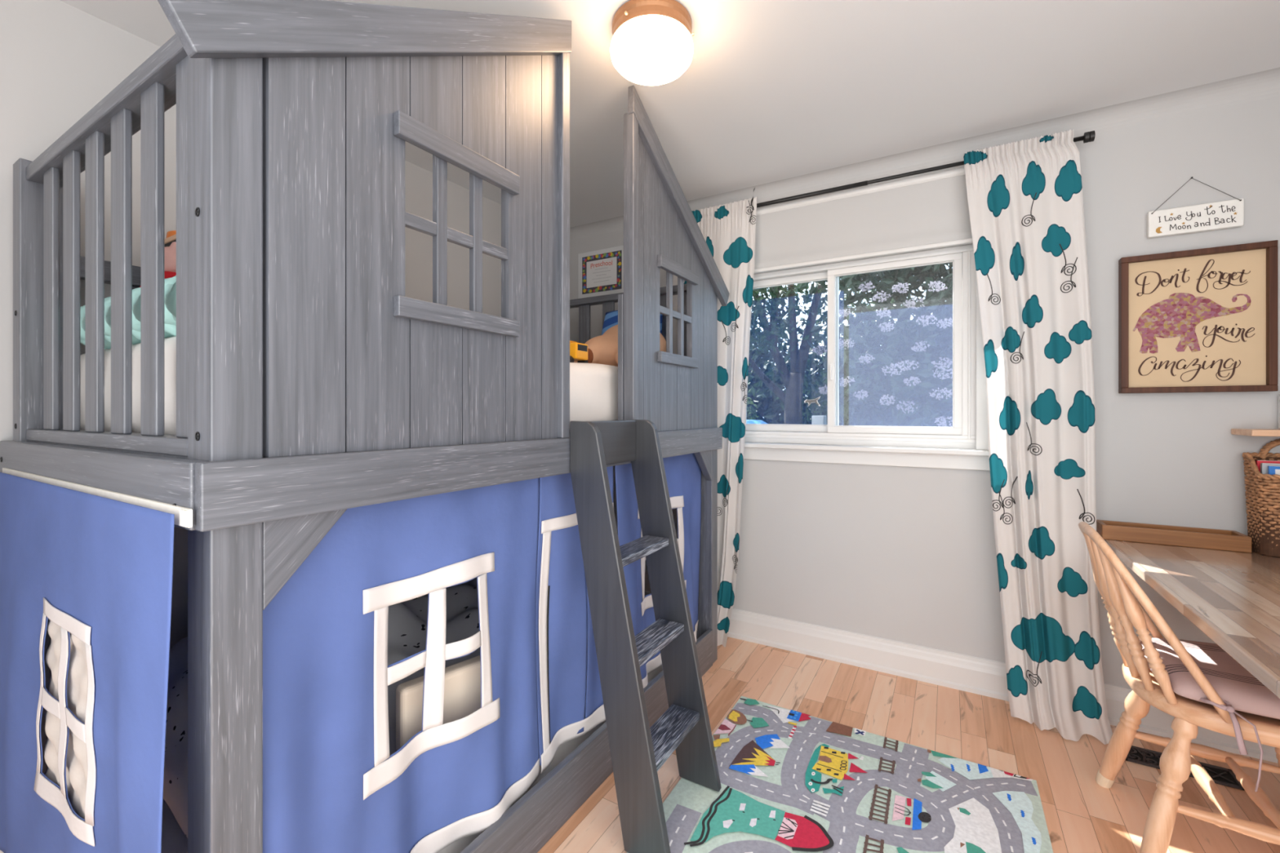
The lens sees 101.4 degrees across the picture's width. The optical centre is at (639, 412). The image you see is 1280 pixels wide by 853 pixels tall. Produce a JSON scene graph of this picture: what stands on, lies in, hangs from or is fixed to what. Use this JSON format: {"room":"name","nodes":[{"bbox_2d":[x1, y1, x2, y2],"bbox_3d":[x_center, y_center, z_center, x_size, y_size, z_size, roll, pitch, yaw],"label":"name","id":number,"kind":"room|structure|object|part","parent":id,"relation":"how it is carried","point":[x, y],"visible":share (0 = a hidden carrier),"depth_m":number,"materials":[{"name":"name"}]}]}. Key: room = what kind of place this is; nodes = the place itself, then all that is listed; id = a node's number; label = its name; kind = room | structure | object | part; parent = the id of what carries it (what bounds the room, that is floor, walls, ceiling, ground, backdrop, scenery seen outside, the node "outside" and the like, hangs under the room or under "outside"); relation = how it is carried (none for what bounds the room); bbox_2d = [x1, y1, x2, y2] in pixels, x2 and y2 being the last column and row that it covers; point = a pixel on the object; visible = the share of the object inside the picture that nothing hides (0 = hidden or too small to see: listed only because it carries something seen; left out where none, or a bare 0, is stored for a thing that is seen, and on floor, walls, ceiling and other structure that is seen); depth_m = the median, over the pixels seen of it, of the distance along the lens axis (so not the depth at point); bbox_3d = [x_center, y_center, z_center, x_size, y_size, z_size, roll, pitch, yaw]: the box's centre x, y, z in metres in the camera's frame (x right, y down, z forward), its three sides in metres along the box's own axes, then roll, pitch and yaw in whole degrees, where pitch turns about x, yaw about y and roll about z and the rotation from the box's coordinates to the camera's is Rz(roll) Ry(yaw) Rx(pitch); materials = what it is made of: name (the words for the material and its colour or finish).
{"room":"bedroom","nodes":[
{"label":"bedroom","id":0,"kind":"room"},
{"bbox_2d":[0,0,501,648],"bbox_3d":[-1.408,0.022,2.080,0.100,2.430,3.650,0,0,31],"label":"wall","id":1,"kind":"structure","parent":0,"point":[59,60],"depth_m":1.56,"materials":[{"name":"paint"}]},
{"bbox_2d":[59,0,1279,227],"bbox_3d":[0.150,-1.233,1.160,3.720,0.080,3.650,0,0,31],"label":"ceiling","id":2,"kind":"structure","parent":0,"point":[770,91],"depth_m":1.82,"materials":[{"name":"paint"}]},
{"bbox_2d":[609,0,693,85],"bbox_3d":[0.036,-1.116,1.615,0.257,0.154,0.258,0,0,31],"label":"ceiling lamp","id":3,"kind":"object","parent":2,"relation":"attached to","point":[651,44],"visible":1,"depth_m":1.54,"materials":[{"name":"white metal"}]},
{"bbox_2d":[537,636,1279,852],"bbox_3d":[0.150,1.267,1.160,3.720,0.060,3.650,0,0,31],"label":"floor","id":4,"kind":"structure","parent":0,"point":[1082,815],"depth_m":1.91,"materials":[{"name":"brown wood"}]},
{"bbox_2d":[0,0,729,852],"bbox_3d":[-0.646,0.033,2.037,1.240,2.408,2.257,0,0,31],"label":"bed","id":5,"kind":"object","parent":4,"relation":"on","point":[310,388],"visible":0.94,"depth_m":1.06,"materials":[{"name":"grey wood"}]},
{"bbox_3d":[-1.636,0.284,1.428,0.070,1.905,0.084,0,0,31],"label":"post","id":6,"kind":"part","parent":5,"relation":"part of","materials":[{"name":"grey wood"}]},
{"bbox_2d":[0,467,192,852],"bbox_3d":[-1.196,0.625,1.074,1.191,0.955,0.051,0,0,31],"label":"curtain","id":7,"kind":"object","parent":5,"relation":"hanging from","point":[95,563],"visible":1,"depth_m":1.00,"materials":[{"name":"blue fabric"}]},
{"bbox_3d":[-1.276,0.597,1.117,0.024,0.330,0.013,0,0,31],"label":"window trim","id":8,"kind":"part","parent":7,"relation":"part of","materials":[{"name":"white fabric"}]},
{"bbox_3d":[-1.216,0.600,1.081,0.120,0.034,0.005,0,0,30],"label":"window trim","id":9,"kind":"part","parent":7,"relation":"part of","materials":[{"name":"white fabric"}]},
{"bbox_3d":[-1.149,0.597,1.044,0.041,0.330,0.009,0,0,31],"label":"window trim","id":10,"kind":"part","parent":7,"relation":"part of","materials":[{"name":"white fabric"}]},
{"bbox_3d":[-1.149,0.782,1.039,0.316,0.040,0.011,0,0,29],"label":"window trim","id":11,"kind":"part","parent":7,"relation":"part of","materials":[{"name":"white fabric"}]},
{"bbox_3d":[-1.153,0.415,1.048,0.307,0.033,0.007,0,0,31],"label":"window trim","id":12,"kind":"part","parent":7,"relation":"part of","materials":[{"name":"white fabric"}]},
{"bbox_3d":[-1.084,0.600,1.005,0.118,0.034,0.005,0,0,30],"label":"window trim","id":13,"kind":"part","parent":7,"relation":"part of","materials":[{"name":"white fabric"}]},
{"bbox_3d":[-1.022,0.597,0.973,0.035,0.330,0.008,0,0,25],"label":"window trim","id":14,"kind":"part","parent":7,"relation":"part of","materials":[{"name":"white fabric"}]},
{"bbox_3d":[-1.204,0.130,1.120,1.212,0.105,0.026,0,0,31],"label":"rail","id":15,"kind":"part","parent":5,"relation":"part of","materials":[{"name":"grey wood"}]},
{"bbox_3d":[-1.170,-0.630,1.153,1.012,0.035,0.063,0,0,31],"label":"rail","id":16,"kind":"part","parent":5,"relation":"part of","materials":[{"name":"grey wood"}]},
{"bbox_3d":[-1.170,0.060,1.153,1.012,0.030,0.063,0,0,31],"label":"sill","id":17,"kind":"part","parent":5,"relation":"part of","materials":[{"name":"grey wood"}]},
{"bbox_3d":[-1.127,-0.413,2.308,0.048,0.060,1.948,0,0,31],"label":"guard rail","id":18,"kind":"part","parent":5,"relation":"part of","materials":[{"name":"grey wood"}]},
{"bbox_3d":[-0.694,0.311,0.877,0.087,1.852,0.074,0,0,31],"label":"post","id":19,"kind":"part","parent":5,"relation":"part of","materials":[{"name":"grey wood"}]},
{"bbox_2d":[80,336,617,435],"bbox_3d":[-0.655,-0.054,2.024,1.016,0.258,1.940,0,0,31],"label":"mattress","id":20,"kind":"object","parent":5,"relation":"on","point":[593,387],"visible":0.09,"depth_m":1.41,"materials":[{"name":"white fabric"}]},
{"bbox_2d":[80,275,176,349],"bbox_3d":[-1.159,-0.232,1.235,0.974,0.135,0.110,0,0,31],"label":"pillow","id":21,"kind":"object","parent":20,"relation":"on","point":[170,283],"visible":0.2,"depth_m":1.16,"materials":[{"name":"teal fabric"}]},
{"bbox_2d":[139,241,176,287],"bbox_3d":[-1.303,-0.312,1.429,0.215,0.274,0.086,0,0,31],"label":"plush toy","id":22,"kind":"object","parent":20,"relation":"on","point":[170,251],"visible":0.12,"depth_m":1.37,"materials":[{"name":"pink fabric"}]},
{"bbox_2d":[164,234,176,247],"bbox_3d":[-1.298,-0.337,1.632,0.335,0.324,0.288,0,0,31],"label":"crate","id":23,"kind":"object","parent":20,"relation":"on","point":[170,240],"visible":0.02,"depth_m":1.49,"materials":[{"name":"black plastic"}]},
{"bbox_2d":[165,230,176,238],"bbox_3d":[-1.361,-0.516,1.570,0.089,0.034,0.089,0,0,31],"label":"plastic tub","id":24,"kind":"object","parent":23,"relation":"on","point":[170,233],"visible":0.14,"depth_m":1.53,"materials":[{"name":"orange plastic"}]},
{"bbox_2d":[569,340,588,363],"bbox_3d":[-0.332,-0.230,2.100,0.254,0.107,0.110,0,0,31],"label":"toy truck","id":25,"kind":"object","parent":20,"relation":"on","point":[578,351],"visible":0.3,"depth_m":2.02,"materials":[{"name":"yellow plastic"}]},
{"bbox_2d":[573,324,666,366],"bbox_3d":[-0.093,-0.293,2.412,0.407,0.234,0.543,0,0,31],"label":"teddy bear","id":26,"kind":"object","parent":20,"relation":"on","point":[602,349],"visible":0.23,"depth_m":2.20},
{"bbox_2d":[601,310,662,335],"bbox_3d":[-0.053,-0.368,2.743,0.370,0.370,0.143,0,0,31],"label":"pillow","id":27,"kind":"object","parent":20,"relation":"on","point":[611,320],"visible":0.1,"depth_m":2.78,"materials":[{"name":"blue fabric"}]},
{"bbox_3d":[-0.655,0.104,2.027,1.008,0.065,2.085,0,0,31],"label":"mattress","id":28,"kind":"part","parent":5,"relation":"part of","materials":[{"name":"white fabric"}]},
{"bbox_2d":[262,477,539,852],"bbox_3d":[-0.485,0.611,1.236,0.072,0.947,0.751,0,0,31],"label":"curtain","id":29,"kind":"object","parent":5,"relation":"hanging from","point":[332,784],"visible":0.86,"depth_m":1.16,"materials":[{"name":"blue fabric"}]},
{"bbox_3d":[-0.560,0.589,1.133,0.009,0.333,0.037,0,0,27],"label":"window trim","id":30,"kind":"part","parent":29,"relation":"part of","materials":[{"name":"white fabric"}]},
{"bbox_3d":[-0.530,0.581,1.193,0.006,0.041,0.098,0,0,33],"label":"window trim","id":31,"kind":"part","parent":29,"relation":"part of","materials":[{"name":"white fabric"}]},
{"bbox_3d":[-0.480,0.397,1.243,0.023,0.058,0.363,0,0,33],"label":"window trim","id":32,"kind":"part","parent":29,"relation":"part of","materials":[{"name":"white fabric"}]},
{"bbox_3d":[-0.485,0.780,1.248,0.043,0.060,0.364,0,0,36],"label":"window trim","id":33,"kind":"part","parent":29,"relation":"part of","materials":[{"name":"white fabric"}]},
{"bbox_3d":[-0.490,0.588,1.249,0.025,0.332,0.046,0,0,42],"label":"window trim","id":34,"kind":"part","parent":29,"relation":"part of","materials":[{"name":"white fabric"}]},
{"bbox_3d":[-0.431,0.576,1.292,0.019,0.041,0.099,0,0,39],"label":"window trim","id":35,"kind":"part","parent":29,"relation":"part of","materials":[{"name":"white fabric"}]},
{"bbox_3d":[-0.403,0.588,1.355,0.023,0.333,0.036,0,0,31],"label":"window trim","id":36,"kind":"part","parent":29,"relation":"part of","materials":[{"name":"white fabric"}]},
{"bbox_3d":[-0.415,-0.220,1.236,0.020,0.042,0.353,0,0,31],"label":"window sill","id":37,"kind":"part","parent":5,"relation":"part of","materials":[{"name":"grey wood"}]},
{"bbox_3d":[-0.137,0.130,1.710,0.024,0.105,2.117,0,0,31],"label":"rail","id":38,"kind":"part","parent":5,"relation":"part of","materials":[{"name":"grey wood"}]},
{"bbox_2d":[535,466,613,773],"bbox_3d":[-0.193,0.609,1.735,0.052,0.943,0.403,0,0,35],"label":"curtain","id":39,"kind":"object","parent":5,"relation":"hanging from","point":[564,655],"visible":0.53,"depth_m":1.66,"materials":[{"name":"blue fabric"}]},
{"bbox_3d":[-0.290,0.703,1.600,0.024,0.677,0.035,0,0,31],"label":"door trim","id":40,"kind":"part","parent":39,"relation":"part of","materials":[{"name":"white fabric"}]},
{"bbox_3d":[-0.190,0.346,1.732,0.017,0.038,0.381,0,0,32],"label":"door trim","id":41,"kind":"part","parent":39,"relation":"part of","materials":[{"name":"white fabric"}]},
{"bbox_3d":[-0.067,-0.177,1.915,0.022,0.506,0.020,0,0,31],"label":"door post","id":42,"kind":"part","parent":5,"relation":"part of","materials":[{"name":"grey wood"}]},
{"bbox_3d":[-0.139,-0.630,2.899,1.012,0.035,0.062,0,0,31],"label":"rail","id":43,"kind":"part","parent":5,"relation":"part of","materials":[{"name":"grey wood"}]},
{"bbox_2d":[614,453,701,688],"bbox_3d":[0.114,0.611,2.241,0.074,0.947,0.769,0,0,31],"label":"curtain","id":44,"kind":"object","parent":5,"relation":"hanging from","point":[683,472],"visible":0.57,"depth_m":2.29,"materials":[{"name":"blue fabric"}]},
{"bbox_3d":[0.015,0.590,2.112,0.015,0.329,0.036,0,0,31],"label":"window trim","id":45,"kind":"part","parent":44,"relation":"part of","materials":[{"name":"white fabric"}]},
{"bbox_3d":[0.096,0.400,2.222,0.012,0.058,0.366,0,0,35],"label":"window trim","id":46,"kind":"part","parent":44,"relation":"part of","materials":[{"name":"white fabric"}]},
{"bbox_3d":[0.094,0.781,2.224,0.037,0.059,0.366,0,0,33],"label":"window trim","id":47,"kind":"part","parent":44,"relation":"part of","materials":[{"name":"white fabric"}]},
{"bbox_3d":[0.182,0.590,2.330,0.012,0.331,0.038,0,0,39],"label":"window trim","id":48,"kind":"part","parent":44,"relation":"part of","materials":[{"name":"white fabric"}]},
{"bbox_3d":[0.167,-0.220,2.221,0.020,0.042,0.353,0,0,31],"label":"window sill","id":49,"kind":"part","parent":5,"relation":"part of","materials":[{"name":"grey wood"}]},
{"bbox_3d":[0.333,0.311,2.617,0.087,1.852,0.070,0,0,31],"label":"post","id":50,"kind":"part","parent":5,"relation":"part of","materials":[{"name":"grey wood"}]},
{"bbox_2d":[160,665,662,852],"bbox_3d":[-0.653,1.109,2.022,1.023,0.228,1.927,0,0,31],"label":"mattress","id":51,"kind":"object","parent":4,"relation":"on","point":[174,840],"visible":0.02,"depth_m":1.33,"materials":[{"name":"white fabric"}]},
{"bbox_2d":[163,577,587,837],"bbox_3d":[-0.756,0.759,1.927,0.890,0.446,1.560,0,0,31],"label":"comforter","id":52,"kind":"object","parent":51,"relation":"on","point":[406,620],"visible":0.09,"depth_m":1.51,"materials":[{"name":"grey fabric"}]},
{"bbox_2d":[395,655,480,751],"bbox_3d":[-0.478,0.835,1.403,0.048,0.320,0.330,0,0,45],"label":"pillow","id":53,"kind":"object","parent":51,"relation":"on","point":[462,683],"visible":0.27,"depth_m":1.35,"materials":[{"name":"fabric"}]},
{"bbox_2d":[626,695,1053,852],"bbox_3d":[0.511,1.230,1.382,1.026,0.012,1.460,0,0,31],"label":"rug","id":54,"kind":"object","parent":4,"relation":"on","point":[792,781],"visible":1,"depth_m":1.66,"materials":[{"name":"multicoloured carpet"}]},
{"bbox_2d":[569,419,721,852],"bbox_3d":[0.028,0.626,1.634,0.335,1.199,0.371,0,0,31],"label":"ladder","id":55,"kind":"object","parent":54,"relation":"on","point":[638,750],"visible":1,"depth_m":1.54,"materials":[{"name":"grey wood"}]},
{"bbox_2d":[1078,521,1279,852],"bbox_3d":[1.590,0.791,1.465,0.549,0.900,0.468,0,0,31],"label":"chair","id":56,"kind":"object","parent":4,"relation":"on","point":[1116,585],"visible":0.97,"depth_m":1.40,"materials":[{"name":"brown wood"}]},
{"bbox_3d":[1.568,0.997,1.682,0.057,0.418,0.153,0,0,-23],"label":"leg","id":57,"kind":"part","parent":56,"relation":"part of","materials":[{"name":"brown wood"}]},
{"bbox_3d":[1.389,0.997,1.380,0.153,0.418,0.057,0,0,-5],"label":"leg","id":58,"kind":"part","parent":56,"relation":"part of","materials":[{"name":"brown wood"}]},
{"bbox_3d":[1.631,0.787,1.441,0.444,0.051,0.417,0,0,31],"label":"seat","id":59,"kind":"part","parent":56,"relation":"part of","materials":[{"name":"brown wood"}]},
{"bbox_2d":[1139,637,1279,791],"bbox_3d":[1.659,0.796,1.424,0.424,0.222,0.497,0,0,31],"label":"seat cushion","id":60,"kind":"object","parent":56,"relation":"on","point":[1238,689],"visible":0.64,"depth_m":1.36,"materials":[{"name":"fabric"}]},
{"bbox_3d":[1.865,0.997,1.506,0.118,0.415,0.057,0,0,-5],"label":"leg","id":61,"kind":"part","parent":56,"relation":"part of","materials":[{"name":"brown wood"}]},
{"bbox_2d":[1125,745,1244,790],"bbox_3d":[1.879,1.233,1.834,0.312,0.008,0.114,0,0,31],"label":"floor vent","id":62,"kind":"object","parent":4,"relation":"in","point":[1220,775],"visible":0.44,"depth_m":1.82,"materials":[{"name":"black metal"}]},
{"bbox_2d":[1103,538,1279,698],"bbox_3d":[1.716,0.862,1.126,0.785,0.750,1.784,0,0,31],"label":"desk","id":63,"kind":"object","parent":4,"relation":"on","point":[1232,597],"visible":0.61,"depth_m":1.43,"materials":[{"name":"brown wood"}]},
{"bbox_2d":[1096,520,1251,552],"bbox_3d":[1.973,0.459,1.960,0.395,0.054,0.118,0,0,31],"label":"wooden tray","id":64,"kind":"object","parent":63,"relation":"on","point":[1185,536],"visible":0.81,"depth_m":1.93,"materials":[{"name":"brown wood"}]},
{"bbox_2d":[1242,439,1279,556],"bbox_3d":[2.244,0.288,1.776,0.246,0.396,0.168,0,0,31],"label":"wicker basket","id":65,"kind":"object","parent":63,"relation":"on","point":[1263,491],"visible":0.94,"depth_m":1.79,"materials":[{"name":"brown wicker"}]},
{"bbox_2d":[1255,460,1279,471],"bbox_3d":[2.247,0.322,1.784,0.204,0.307,0.012,0,0,31],"label":"book","id":66,"kind":"object","parent":65,"relation":"in","point":[1257,462],"visible":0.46,"depth_m":1.82,"materials":[{"name":"red paper"}]},
{"bbox_3d":[2.278,0.130,1.835,0.154,0.079,0.022,0,0,31],"label":"handle","id":67,"kind":"part","parent":65,"relation":"part of","materials":[{"name":"wicker"}]},
{"bbox_2d":[1260,462,1279,474],"bbox_3d":[2.233,0.326,1.766,0.190,0.299,0.012,0,0,31],"label":"book","id":68,"kind":"object","parent":65,"relation":"in","point":[1264,466],"visible":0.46,"depth_m":1.81,"materials":[{"name":"white paper"}]},
{"bbox_2d":[1267,465,1279,475],"bbox_3d":[2.229,0.329,1.745,0.185,0.292,0.010,0,0,31],"label":"book","id":69,"kind":"object","parent":65,"relation":"in","point":[1272,470],"visible":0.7,"depth_m":1.78,"materials":[{"name":"blue paper"}]},
{"bbox_3d":[2.231,0.316,1.739,0.167,0.243,0.001,0,0,31],"label":"panel","id":70,"kind":"part","parent":69,"relation":"part of","materials":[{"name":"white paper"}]},
{"bbox_2d":[569,96,1279,687],"bbox_3d":[1.042,0.022,2.670,3.520,2.430,0.143,0,0,31],"label":"wall","id":71,"kind":"structure","parent":0,"point":[904,554],"depth_m":2.12,"materials":[{"name":"paint"}]},
{"bbox_2d":[577,245,623,298],"bbox_3d":[-0.242,-0.888,3.334,0.373,0.294,0.017,0,0,31],"label":"certificate","id":72,"kind":"object","parent":71,"relation":"attached to","point":[600,272],"visible":0.98,"depth_m":3.33,"materials":[{"name":"paper"}]},
{"bbox_2d":[754,166,973,273],"bbox_3d":[0.952,-0.913,2.606,1.190,0.344,0.045,0,0,31],"label":"roller blind","id":73,"kind":"object","parent":71,"relation":"attached to","point":[929,211],"visible":0.75,"depth_m":2.51,"materials":[{"name":"fabric"}]},
{"bbox_2d":[743,242,990,471],"bbox_3d":[0.991,-0.284,2.658,1.365,1.078,0.205,0,0,31],"label":"window","id":74,"kind":"structure","parent":71,"relation":"in","point":[968,432],"depth_m":2.48,"materials":[{"name":"plastic"}]},
{"bbox_3d":[0.792,-0.311,2.828,0.532,0.830,0.030,0,0,31],"label":"sash","id":75,"kind":"part","parent":74,"relation":"part of","materials":[{"name":"plastic"}]},
{"bbox_2d":[804,396,820,406],"bbox_3d":[0.905,-0.055,2.753,0.084,0.056,0.003,0,0,31],"label":"window sticker","id":76,"kind":"object","parent":74,"relation":"attached to","point":[815,401],"visible":1,"depth_m":2.75,"materials":[{"name":"white paper"}]},
{"bbox_3d":[0.961,0.177,2.606,1.365,0.023,0.085,0,0,31],"label":"sill","id":77,"kind":"part","parent":74,"relation":"part of","materials":[{"name":"white paint"}]},
{"bbox_3d":[1.215,-0.311,2.534,0.585,0.830,0.030,0,0,31],"label":"sash","id":78,"kind":"part","parent":74,"relation":"part of","materials":[{"name":"plastic"}]},
{"bbox_2d":[569,67,1279,242],"bbox_3d":[0.988,-1.158,2.578,3.520,0.070,0.070,0,0,31],"label":"trim","id":79,"kind":"structure","parent":71,"relation":"attached to","point":[1262,85],"depth_m":2.24,"materials":[{"name":"paint"}]},
{"bbox_2d":[756,130,1095,208],"bbox_3d":[0.959,-1.078,2.568,1.934,0.060,0.116,0,0,31],"label":"curtain rod","id":80,"kind":"object","parent":71,"relation":"attached to","point":[1088,136],"visible":0.34,"depth_m":2.44,"materials":[{"name":"black metal"}]},
{"bbox_2d":[671,187,756,647],"bbox_3d":[0.363,0.036,2.799,0.506,2.391,0.112,0,0,31],"label":"window curtain","id":81,"kind":"object","parent":80,"relation":"hanging from","point":[728,230],"visible":0.34,"depth_m":2.76,"materials":[{"name":"white fabric"}]},
{"bbox_2d":[963,129,1112,744],"bbox_3d":[1.562,0.059,2.074,0.480,2.343,0.142,0,0,31],"label":"window curtain","id":82,"kind":"object","parent":80,"relation":"hanging from","point":[1025,197],"visible":0.98,"depth_m":2.09,"materials":[{"name":"white fabric"}]},
{"bbox_2d":[644,591,1278,763],"bbox_3d":[0.999,1.161,2.598,3.520,0.153,0.024,0,0,31],"label":"baseboard","id":83,"kind":"structure","parent":71,"relation":"attached to","point":[969,673],"depth_m":2.43,"materials":[{"name":"white paint"}]},
{"bbox_2d":[1146,177,1244,239],"bbox_3d":[2.072,-0.777,1.961,0.255,0.211,0.029,0,0,31],"label":"hanging sign","id":84,"kind":"object","parent":71,"relation":"attached to","point":[1224,215],"visible":1,"depth_m":1.95,"materials":[{"name":"white wood"}]},
{"bbox_2d":[1118,240,1278,393],"bbox_3d":[2.067,-0.339,1.957,0.414,0.529,0.042,0,0,31],"label":"framed picture","id":85,"kind":"object","parent":71,"relation":"attached to","point":[1204,320],"visible":1,"depth_m":1.95,"materials":[{"name":"beige paper"}]},
{"bbox_2d":[1231,428,1279,436],"bbox_3d":[2.303,0.071,1.751,0.409,0.022,0.157,0,0,31],"label":"wall shelf","id":86,"kind":"object","parent":71,"relation":"attached to","point":[1246,432],"visible":1,"depth_m":1.79,"materials":[{"name":"brown wood"}]},
{"bbox_2d":[1278,394,1279,428],"bbox_3d":[2.325,-0.002,1.771,0.197,0.122,0.084,0,0,31],"label":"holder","id":87,"kind":"object","parent":86,"relation":"on","point":[1278,394],"visible":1,"depth_m":1.85,"materials":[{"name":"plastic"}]},
{"label":"outside","id":88,"kind":"structure","parent":0,"visible":0},
{"bbox_3d":[5.042,1.637,11.492,15.000,0.100,19.080,0,0,31],"label":"ground","id":89,"kind":"structure","parent":88,"visible":0},
{"bbox_2d":[746,382,758,419],"bbox_3d":[1.465,0.116,8.933,1.144,1.951,0.915,0,0,31],"label":"bush","id":90,"kind":"object","parent":89,"relation":"on","point":[748,401],"visible":0.04,"depth_m":8.68,"materials":[{"name":"green plant"}]},
{"bbox_2d":[746,419,767,423],"bbox_3d":[0.628,0.837,5.784,1.560,1.500,1.560,0,0,31],"label":"pool","id":91,"kind":"object","parent":89,"relation":"on","point":[748,421],"visible":0.05,"depth_m":5.34,"materials":[{"name":"blue liquid"}]},
{"bbox_2d":[811,415,826,424],"bbox_3d":[1.974,0.812,5.773,0.130,1.550,0.150,0,0,31],"label":"post","id":92,"kind":"object","parent":89,"relation":"on","point":[815,420],"visible":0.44,"depth_m":5.71,"materials":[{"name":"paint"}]},
{"bbox_2d":[746,271,915,424],"bbox_3d":[1.562,-1.493,7.323,4.228,6.167,3.450,0,0,31],"label":"tree","id":93,"kind":"object","parent":89,"relation":"on","point":[793,398],"visible":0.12,"depth_m":6.85,"materials":[{"name":"green plant"}]},
{"bbox_2d":[746,300,940,426],"bbox_3d":[5.021,-1.173,11.805,12.996,5.778,2.763,0,0,31],"label":"hedge","id":94,"kind":"object","parent":89,"relation":"on","point":[770,408],"visible":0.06,"depth_m":12.15,"materials":[{"name":"green plant"}]},
{"bbox_2d":[787,262,952,426],"bbox_3d":[2.898,-0.268,4.824,3.092,3.782,1.986,0,0,35],"label":"flowering shrub","id":95,"kind":"object","parent":89,"relation":"on","point":[904,364],"visible":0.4,"depth_m":4.70,"materials":[{"name":"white plant"}]}
]}

